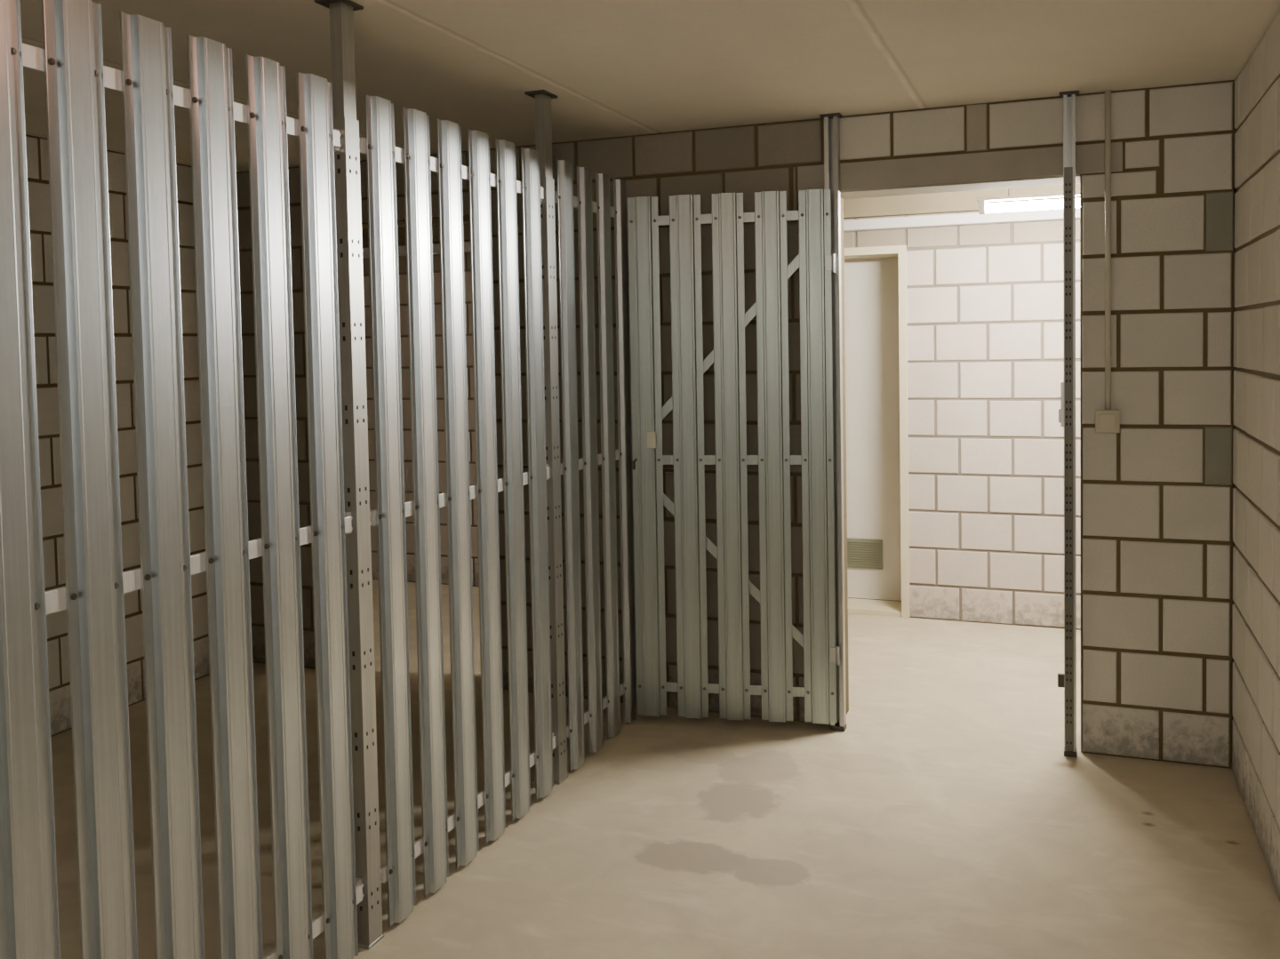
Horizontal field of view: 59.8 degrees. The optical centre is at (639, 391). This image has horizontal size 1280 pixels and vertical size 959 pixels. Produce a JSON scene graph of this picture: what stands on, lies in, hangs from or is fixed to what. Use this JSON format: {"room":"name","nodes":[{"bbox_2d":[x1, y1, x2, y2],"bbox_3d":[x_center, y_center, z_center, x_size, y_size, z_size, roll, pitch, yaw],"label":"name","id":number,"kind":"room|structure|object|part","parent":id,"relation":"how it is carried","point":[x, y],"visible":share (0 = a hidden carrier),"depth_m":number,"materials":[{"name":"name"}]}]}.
{"room":"basement storage room","nodes":[
{"label":"basement storage room","id":0,"kind":"room"},
{"bbox_2d":[25,134,209,736],"bbox_3d":[-3.024,0.261,2.878,0.201,2.360,5.400,0,3,21],"label":"wall","id":1,"kind":"structure","parent":0,"point":[37,167],"depth_m":4.71,"materials":[{"name":"grey concrete"}]},
{"bbox_2d":[19,0,1279,172],"bbox_3d":[-0.052,-1.039,2.617,8.600,0.150,7.606,0,3,21],"label":"ceiling","id":2,"kind":"structure","parent":0,"point":[613,68],"depth_m":3.28,"materials":[{"name":"paint"}]},
{"bbox_2d":[362,208,1079,258],"bbox_3d":[1.245,-0.997,5.919,8.200,0.268,0.100,0,3,21],"label":"pipe","id":3,"kind":"object","parent":2,"relation":"hanging from","point":[1051,214],"visible":0.11,"depth_m":5.75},
{"bbox_2d":[976,188,1079,214],"bbox_3d":[1.739,-0.920,4.605,0.660,0.327,0.038,0,3,21],"label":"lamp","id":4,"kind":"object","parent":2,"relation":"hanging from","point":[984,208],"visible":0.46,"depth_m":4.65,"materials":[{"name":"white plastic"}]},
{"bbox_2d":[50,579,1279,958],"bbox_3d":[-0.006,1.453,2.725,8.600,0.120,7.606,0,3,21],"label":"floor","id":5,"kind":"structure","parent":0,"point":[948,817],"depth_m":3.38,"materials":[{"name":"concrete"}]},
{"bbox_2d":[0,0,362,958],"bbox_3d":[-0.897,0.350,2.249,0.029,2.134,1.045,0,3,21],"label":"fence","id":6,"kind":"object","parent":5,"relation":"on","point":[70,60],"visible":1,"depth_m":2.16,"materials":[{"name":"silver metal"}]},
{"bbox_3d":[-0.923,-0.588,2.212,0.011,0.039,1.045,0,3,21],"label":"rail","id":7,"kind":"part","parent":6,"relation":"part of","materials":[{"name":"silver metal"}]},
{"bbox_3d":[-0.905,0.350,2.253,0.011,0.039,1.045,0,3,21],"label":"rail","id":8,"kind":"part","parent":6,"relation":"part of","materials":[{"name":"silver metal"}]},
{"bbox_3d":[-0.888,1.275,2.293,0.011,0.039,1.045,0,3,21],"label":"rail","id":9,"kind":"part","parent":6,"relation":"part of","materials":[{"name":"silver metal"}]},
{"bbox_2d":[314,0,383,949],"bbox_3d":[-0.717,0.222,2.784,0.072,2.360,0.100,0,3,21],"label":"metal post","id":10,"kind":"object","parent":5,"relation":"on","point":[347,157],"visible":0.91,"depth_m":2.77,"materials":[{"name":"metal"}]},
{"bbox_3d":[-0.739,-0.953,2.733,0.072,0.008,0.100,0,3,21],"label":"head plate","id":11,"kind":"part","parent":10,"relation":"part of","materials":[{"name":"metal"}]},
{"bbox_3d":[-0.699,1.397,2.836,0.065,0.007,0.064,0,3,21],"label":"plate","id":12,"kind":"part","parent":10,"relation":"part of","materials":[{"name":"silver metal"}]},
{"bbox_2d":[359,94,555,927],"bbox_3d":[-0.487,0.297,3.292,0.029,2.134,1.014,0,3,21],"label":"fence","id":13,"kind":"object","parent":5,"relation":"on","point":[390,513],"visible":1,"depth_m":3.16,"materials":[{"name":"silver metal"}]},
{"bbox_3d":[-0.513,-0.641,3.255,0.011,0.039,1.014,0,3,21],"label":"rail","id":14,"kind":"part","parent":13,"relation":"part of","materials":[{"name":"silver metal"}]},
{"bbox_3d":[-0.496,0.297,3.295,0.011,0.039,1.014,0,3,21],"label":"rail","id":15,"kind":"part","parent":13,"relation":"part of","materials":[{"name":"silver metal"}]},
{"bbox_3d":[-0.479,1.222,3.335,0.011,0.039,1.014,0,3,21],"label":"rail","id":16,"kind":"part","parent":13,"relation":"part of","materials":[{"name":"silver metal"}]},
{"bbox_2d":[524,89,567,784],"bbox_3d":[-0.312,0.170,3.815,0.072,2.360,0.106,0,3,21],"label":"metal post","id":17,"kind":"object","parent":5,"relation":"on","point":[543,126],"visible":0.76,"depth_m":3.79,"materials":[{"name":"metal"}]},
{"bbox_3d":[-0.334,-1.005,3.764,0.072,0.008,0.106,0,3,21],"label":"head plate","id":18,"kind":"part","parent":17,"relation":"part of","materials":[{"name":"metal"}]},
{"bbox_3d":[-0.294,1.345,3.867,0.065,0.007,0.070,0,3,21],"label":"plate","id":19,"kind":"part","parent":17,"relation":"part of","materials":[{"name":"grey metal"}]},
{"bbox_2d":[554,159,636,772],"bbox_3d":[-0.128,0.251,4.207,0.029,2.134,0.754,0,3,21],"label":"fence","id":20,"kind":"object","parent":5,"relation":"on","point":[564,198],"visible":0.91,"depth_m":4.07,"materials":[{"name":"silver metal"}]},
{"bbox_3d":[-0.154,-0.687,4.170,0.011,0.039,0.754,0,3,21],"label":"rail","id":21,"kind":"part","parent":20,"relation":"part of","materials":[{"name":"silver metal"}]},
{"bbox_3d":[-0.137,0.251,4.210,0.011,0.039,0.754,0,3,21],"label":"rail","id":22,"kind":"part","parent":20,"relation":"part of","materials":[{"name":"silver metal"}]},
{"bbox_3d":[-0.119,1.176,4.250,0.011,0.039,0.754,0,3,21],"label":"rail","id":23,"kind":"part","parent":20,"relation":"part of","materials":[{"name":"silver metal"}]},
{"bbox_2d":[819,112,846,731],"bbox_3d":[0.746,0.131,4.260,0.076,2.360,0.058,0,3,21],"label":"gate post","id":24,"kind":"object","parent":5,"relation":"on","point":[831,121],"visible":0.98,"depth_m":4.25,"materials":[{"name":"metal"}]},
{"bbox_2d":[626,189,839,724],"bbox_3d":[0.359,0.260,4.303,0.795,2.043,0.038,-1,3,10],"label":"gate","id":25,"kind":"object","parent":24,"relation":"attached to","point":[814,260],"visible":1,"depth_m":4.30,"materials":[{"name":"metal"}]},
{"bbox_3d":[0.044,0.188,4.343,0.036,0.065,0.009,-1,3,10],"label":"lock plate","id":26,"kind":"part","parent":25,"relation":"part of","materials":[{"name":"metal"}]},
{"bbox_3d":[0.338,-0.668,4.275,0.772,0.038,0.010,-1,3,10],"label":"rail","id":27,"kind":"part","parent":25,"relation":"part of","materials":[{"name":"metal"}]},
{"bbox_3d":[0.355,0.264,4.316,0.772,0.038,0.010,-1,3,10],"label":"rail","id":28,"kind":"part","parent":25,"relation":"part of","materials":[{"name":"metal"}]},
{"bbox_3d":[0.372,1.165,4.355,0.772,0.038,0.010,-1,3,10],"label":"rail","id":29,"kind":"part","parent":25,"relation":"part of","materials":[{"name":"metal"}]},
{"bbox_3d":[0.723,-1.044,4.209,0.076,0.008,0.057,0,3,21],"label":"head plate","id":30,"kind":"part","parent":24,"relation":"part of","materials":[{"name":"metal"}]},
{"bbox_3d":[0.769,1.300,4.316,0.056,0.018,0.045,0,3,21],"label":"plate","id":31,"kind":"part","parent":24,"relation":"part of","materials":[{"name":"metal"}]},
{"bbox_2d":[1057,90,1079,757],"bbox_3d":[1.523,0.130,3.955,0.074,2.360,0.058,0,3,21],"label":"gate post","id":32,"kind":"object","parent":5,"relation":"on","point":[1067,412],"visible":1,"depth_m":3.94,"materials":[{"name":"metal"}]},
{"bbox_3d":[1.502,0.045,3.964,0.017,0.160,0.024,0,3,21],"label":"strike plate","id":33,"kind":"part","parent":32,"relation":"part of","materials":[{"name":"silver metal"}]},
{"bbox_3d":[1.506,-1.045,3.901,0.064,0.008,0.057,0,3,21],"label":"head plate","id":34,"kind":"part","parent":32,"relation":"part of","materials":[{"name":"metal"}]},
{"bbox_3d":[1.552,1.299,4.009,0.044,0.018,0.045,0,3,21],"label":"plate","id":35,"kind":"part","parent":32,"relation":"part of","materials":[{"name":"metal"}]},
{"bbox_2d":[362,210,1080,630],"bbox_3d":[1.323,0.040,6.114,8.200,2.360,0.201,0,3,21],"label":"wall","id":36,"kind":"structure","parent":0,"point":[985,327],"depth_m":5.84,"materials":[{"name":"white brick"}]},
{"bbox_2d":[361,184,1079,247],"bbox_3d":[1.257,-1.036,5.950,8.200,0.195,0.048,0,3,21],"label":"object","id":37,"kind":"structure","parent":36,"relation":"attached to","point":[961,201],"depth_m":5.85,"materials":[{"name":"beige paint"}]},
{"bbox_2d":[843,245,909,618],"bbox_3d":[1.038,0.215,6.279,0.972,2.007,0.307,0,3,21],"label":"door","id":38,"kind":"structure","parent":36,"relation":"in","point":[876,324],"depth_m":6.28,"materials":[{"name":"beige paint"}]},
{"bbox_2d":[847,537,883,569],"bbox_3d":[1.271,0.922,6.340,0.225,0.170,0.017,0,3,21],"label":"vent grille","id":39,"kind":"object","parent":38,"relation":"attached to","point":[862,553],"depth_m":6.33,"materials":[{"name":"metal"}]},
{"bbox_2d":[235,80,1234,768],"bbox_3d":[-0.017,0.126,4.703,4.464,2.360,0.206,0,3,21],"label":"wall","id":40,"kind":"structure","parent":0,"point":[1156,492],"depth_m":3.96,"materials":[{"name":"grey concrete"}]},
{"bbox_2d":[1095,409,1119,432],"bbox_3d":[1.646,0.104,3.917,0.080,0.080,0.043,0,3,21],"label":"switch box","id":41,"kind":"object","parent":40,"relation":"attached to","point":[1106,420],"visible":1,"depth_m":3.90,"materials":[{"name":"beige plastic"}]},
{"bbox_2d":[1103,89,1111,409],"bbox_3d":[1.641,-0.494,3.900,0.028,1.114,0.022,0,3,21],"label":"conduit","id":42,"kind":"object","parent":40,"relation":"attached to","point":[1108,195],"visible":1,"depth_m":3.89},
{"bbox_2d":[1231,10,1279,900],"bbox_3d":[1.167,0.250,1.340,0.201,2.360,5.600,0,3,21],"label":"wall","id":43,"kind":"structure","parent":0,"point":[1255,724],"depth_m":3.30,"materials":[{"name":"concrete"}]}
]}

